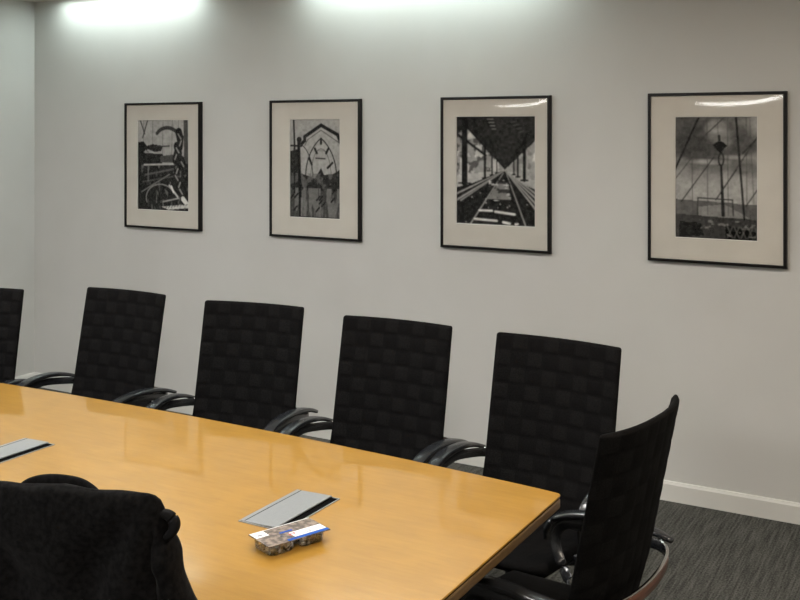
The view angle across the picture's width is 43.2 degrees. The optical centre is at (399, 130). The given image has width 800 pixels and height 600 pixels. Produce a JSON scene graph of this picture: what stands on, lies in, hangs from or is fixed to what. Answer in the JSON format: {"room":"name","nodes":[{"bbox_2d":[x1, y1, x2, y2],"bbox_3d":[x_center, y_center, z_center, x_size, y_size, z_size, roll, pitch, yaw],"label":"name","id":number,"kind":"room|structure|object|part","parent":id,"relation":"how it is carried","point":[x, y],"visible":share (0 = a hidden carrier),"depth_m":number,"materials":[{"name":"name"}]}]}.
{"room":"conference room","nodes":[
{"label":"conference room","id":0,"kind":"room"},
{"bbox_2d":[0,0,34,376],"bbox_3d":[-4.076,0.347,3.655,0.100,2.605,6.720,0,0,30],"label":"wall","id":1,"kind":"structure","parent":0,"point":[17,17],"depth_m":6.44,"materials":[{"name":"paint"}]},
{"bbox_2d":[15,372,34,378],"bbox_3d":[-4.026,1.607,3.627,0.014,0.087,6.720,0,0,30],"label":"baseboard","id":2,"kind":"structure","parent":1,"relation":"attached to","point":[26,376],"depth_m":6.48,"materials":[{"name":"paint"}]},
{"bbox_2d":[22,0,53,1],"bbox_3d":[-0.773,-0.895,1.775,7.500,0.120,6.720,0,0,30],"label":"ceiling","id":3,"kind":"structure","parent":0,"point":[22,0],"depth_m":6.46,"materials":[{"name":"paint"}]},
{"bbox_2d":[35,0,799,502],"bbox_3d":[0.914,0.347,4.738,7.700,2.605,0.100,0,0,30],"label":"wall","id":4,"kind":"structure","parent":0,"point":[724,340],"depth_m":5.12,"materials":[{"name":"paint"}]},
{"bbox_2d":[124,102,202,231],"bbox_3d":[-1.408,0.206,5.987,0.595,0.751,0.026,0,0,30],"label":"framed photograph","id":5,"kind":"object","parent":4,"relation":"attached to","point":[163,142],"visible":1,"depth_m":5.98,"materials":[{"name":"white paper"}]},
{"bbox_2d":[138,120,187,210],"bbox_3d":[-1.405,0.203,5.988,0.406,0.541,0.001,0,0,30],"label":"print","id":6,"kind":"object","parent":5,"relation":"attached to","point":[162,144],"depth_m":5.99},
{"bbox_2d":[269,99,361,241],"bbox_3d":[-0.461,0.206,5.448,0.590,0.751,0.026,0,0,30],"label":"framed photograph","id":7,"kind":"object","parent":4,"relation":"attached to","point":[315,146],"visible":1,"depth_m":5.44,"materials":[{"name":"white paper"}]},
{"bbox_2d":[290,119,339,218],"bbox_3d":[-0.460,0.203,5.450,0.333,0.538,0.001,0,0,30],"label":"print","id":8,"kind":"object","parent":7,"relation":"attached to","point":[314,144],"depth_m":5.45},
{"bbox_2d":[34,372,799,524],"bbox_3d":[0.885,1.607,4.689,7.472,0.087,0.014,0,0,30],"label":"baseboard","id":9,"kind":"structure","parent":4,"relation":"attached to","point":[695,495],"depth_m":4.40,"materials":[{"name":"paint"}]},
{"bbox_2d":[440,95,551,253],"bbox_3d":[0.460,0.206,4.923,0.583,0.751,0.026,0,0,30],"label":"framed photograph","id":10,"kind":"object","parent":4,"relation":"attached to","point":[496,151],"visible":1,"depth_m":4.92,"materials":[{"name":"white paper"}]},
{"bbox_2d":[457,116,534,226],"bbox_3d":[0.464,0.194,4.924,0.425,0.536,0.001,0,0,30],"label":"print","id":11,"kind":"object","parent":10,"relation":"attached to","point":[496,155],"depth_m":4.92},
{"bbox_2d":[648,91,787,268],"bbox_3d":[1.375,0.206,4.403,0.591,0.751,0.026,0,0,30],"label":"framed photograph","id":12,"kind":"object","parent":4,"relation":"attached to","point":[718,161],"visible":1,"depth_m":4.39,"materials":[{"name":"white paper"}]},
{"bbox_2d":[676,117,756,240],"bbox_3d":[1.377,0.204,4.405,0.355,0.539,0.001,0,0,30],"label":"print","id":13,"kind":"object","parent":12,"relation":"attached to","point":[716,157],"depth_m":4.40},
{"bbox_2d":[37,387,799,599],"bbox_3d":[-0.773,1.700,1.775,7.700,0.100,6.920,0,0,30],"label":"floor","id":14,"kind":"structure","parent":0,"point":[714,554],"depth_m":3.91,"materials":[{"name":"carpet"}]},
{"bbox_2d":[0,288,24,384],"bbox_3d":[-1.796,1.150,3.948,0.570,0.999,0.576,0,0,11],"label":"chair","id":15,"kind":"object","parent":14,"relation":"on","point":[11,300],"visible":0.7,"depth_m":4.12,"materials":[{"name":"black fabric"}]},
{"bbox_3d":[-1.530,1.029,3.949,0.044,0.101,0.377,0,0,15],"label":"armrest","id":16,"kind":"part","parent":15,"relation":"part of","materials":[{"name":"black plastic"}]},
{"bbox_2d":[17,287,176,406],"bbox_3d":[-1.230,1.150,3.898,0.570,0.999,0.576,0,0,29],"label":"chair","id":17,"kind":"object","parent":14,"relation":"on","point":[120,335],"visible":0.52,"depth_m":4.08,"materials":[{"name":"black fabric"}]},
{"bbox_3d":[-1.435,1.029,4.067,0.044,0.101,0.377,0,0,25],"label":"armrest","id":18,"kind":"part","parent":17,"relation":"part of","materials":[{"name":"black plastic"}]},
{"bbox_3d":[-1.140,0.930,4.064,0.424,0.560,0.166,0,0,29],"label":"backrest","id":19,"kind":"part","parent":17,"relation":"part of","materials":[{"name":"black fabric"}]},
{"bbox_3d":[-0.978,1.029,3.817,0.044,0.101,0.377,0,0,33],"label":"armrest","id":20,"kind":"part","parent":17,"relation":"part of","materials":[{"name":"black plastic"}]},
{"bbox_2d":[145,300,317,432],"bbox_3d":[-0.639,1.150,3.581,0.570,0.999,0.576,0,0,22],"label":"chair","id":21,"kind":"object","parent":14,"relation":"on","point":[248,371],"visible":0.67,"depth_m":3.77,"materials":[{"name":"black fabric"}]},
{"bbox_3d":[-0.863,1.029,3.723,0.044,0.101,0.377,0,0,18],"label":"armrest","id":22,"kind":"part","parent":21,"relation":"part of","materials":[{"name":"black plastic"}]},
{"bbox_3d":[-0.569,0.930,3.756,0.424,0.560,0.166,0,0,22],"label":"backrest","id":23,"kind":"part","parent":21,"relation":"part of","materials":[{"name":"black fabric"}]},
{"bbox_3d":[-0.378,1.029,3.531,0.044,0.101,0.377,0,0,26],"label":"armrest","id":24,"kind":"part","parent":21,"relation":"part of","materials":[{"name":"black plastic"}]},
{"bbox_2d":[0,383,559,599],"bbox_3d":[-1.062,1.280,2.865,2.880,0.740,1.020,0,0,30],"label":"conference table","id":25,"kind":"object","parent":14,"relation":"on","point":[401,529],"visible":0.8,"depth_m":2.52,"materials":[{"name":"brown wood"}]},
{"bbox_2d":[0,438,54,462],"bbox_3d":[-1.115,0.907,2.854,0.126,0.006,0.240,0,0,30],"label":"box","id":26,"kind":"object","parent":25,"relation":"on","point":[18,448],"visible":1,"depth_m":2.89,"materials":[{"name":"metal"}]},
{"bbox_2d":[238,489,339,528],"bbox_3d":[-0.263,0.907,2.424,0.129,0.006,0.236,0,0,30],"label":"box","id":27,"kind":"object","parent":25,"relation":"on","point":[297,505],"visible":0.83,"depth_m":2.42,"materials":[{"name":"metal"}]},
{"bbox_2d":[249,518,329,555],"bbox_3d":[-0.243,0.896,2.227,0.158,0.026,0.086,0,0,-39],"label":"blister pack","id":28,"kind":"object","parent":25,"relation":"on","point":[281,539],"visible":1,"depth_m":2.22,"materials":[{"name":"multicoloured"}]},
{"bbox_2d":[253,530,327,555],"bbox_3d":[-0.243,0.897,2.227,0.158,0.024,0.086,0,0,-39],"label":"clear tray","id":29,"kind":"object","parent":28,"relation":"attached to","point":[273,542],"depth_m":2.21,"materials":[{"name":"plastic"}]},
{"bbox_2d":[279,315,466,463],"bbox_3d":[-0.127,1.150,3.254,0.570,0.999,0.576,0,0,29],"label":"chair","id":30,"kind":"object","parent":14,"relation":"on","point":[392,384],"visible":0.59,"depth_m":3.43,"materials":[{"name":"black fabric"}]},
{"bbox_3d":[-0.332,1.029,3.423,0.044,0.101,0.377,0,0,25],"label":"armrest","id":31,"kind":"part","parent":30,"relation":"part of","materials":[{"name":"black plastic"}]},
{"bbox_3d":[-0.036,0.930,3.420,0.424,0.560,0.166,0,0,29],"label":"backrest","id":32,"kind":"part","parent":30,"relation":"part of","materials":[{"name":"black fabric"}]},
{"bbox_3d":[0.126,1.029,3.172,0.044,0.101,0.377,0,0,33],"label":"armrest","id":33,"kind":"part","parent":30,"relation":"part of","materials":[{"name":"black plastic"}]},
{"bbox_2d":[427,332,621,577],"bbox_3d":[0.353,1.150,2.950,0.570,0.999,0.576,0,0,35],"label":"chair","id":34,"kind":"object","parent":14,"relation":"on","point":[552,400],"visible":0.7,"depth_m":3.11,"materials":[{"name":"black fabric"}]},
{"bbox_3d":[0.167,1.029,3.139,0.044,0.101,0.377,0,0,31],"label":"armrest","id":35,"kind":"part","parent":34,"relation":"part of","materials":[{"name":"black plastic"}]},
{"bbox_3d":[0.332,1.188,2.920,0.400,0.043,0.333,0,0,35],"label":"seat","id":36,"kind":"part","parent":34,"relation":"part of","materials":[{"name":"black fabric"}]},
{"bbox_3d":[0.460,0.930,3.105,0.424,0.560,0.166,0,0,35],"label":"backrest","id":37,"kind":"part","parent":34,"relation":"part of","materials":[{"name":"black fabric"}]},
{"bbox_3d":[0.608,1.029,2.861,0.044,0.101,0.377,0,0,39],"label":"armrest","id":38,"kind":"part","parent":34,"relation":"part of","materials":[{"name":"black plastic"}]},
{"bbox_2d":[459,394,679,599],"bbox_3d":[0.363,1.150,2.472,0.578,0.999,0.554,0,0,37],"label":"chair","id":39,"kind":"object","parent":14,"relation":"on","point":[617,527],"visible":0.98,"depth_m":2.27,"materials":[{"name":"black fabric"}]},
{"bbox_3d":[0.243,1.058,2.247,0.357,0.099,0.044,0,0,41],"label":"armrest","id":40,"kind":"part","parent":39,"relation":"part of","materials":[{"name":"black plastic"}]},
{"bbox_3d":[0.334,1.188,2.493,0.370,0.043,0.344,0,0,37],"label":"seat","id":41,"kind":"part","parent":39,"relation":"part of","materials":[{"name":"black fabric"}]},
{"bbox_3d":[0.544,1.058,2.652,0.357,0.099,0.044,0,0,33],"label":"armrest","id":42,"kind":"part","parent":39,"relation":"part of","materials":[{"name":"black plastic"}]},
{"bbox_3d":[0.525,0.930,2.352,0.174,0.560,0.424,0,0,37],"label":"backrest","id":43,"kind":"part","parent":39,"relation":"part of","materials":[{"name":"black fabric"}]},
{"bbox_3d":[0.538,1.037,2.341,0.076,0.012,0.490,0,0,37],"label":"hoop trim","id":44,"kind":"part","parent":39,"relation":"part of","materials":[{"name":"metal"}]},
{"bbox_3d":[-0.590,1.161,2.097,0.570,0.977,0.576,0,0,13],"label":"chair","id":45,"kind":"object","parent":14,"relation":"on","visible":0},
{"bbox_2d":[0,474,197,599],"bbox_3d":[-0.626,0.897,1.934,0.684,0.514,0.304,0,0,13],"label":"jacket","id":46,"kind":"object","parent":45,"relation":"on","point":[63,537],"visible":1,"depth_m":1.82,"materials":[{"name":"black fabric"}]}
]}

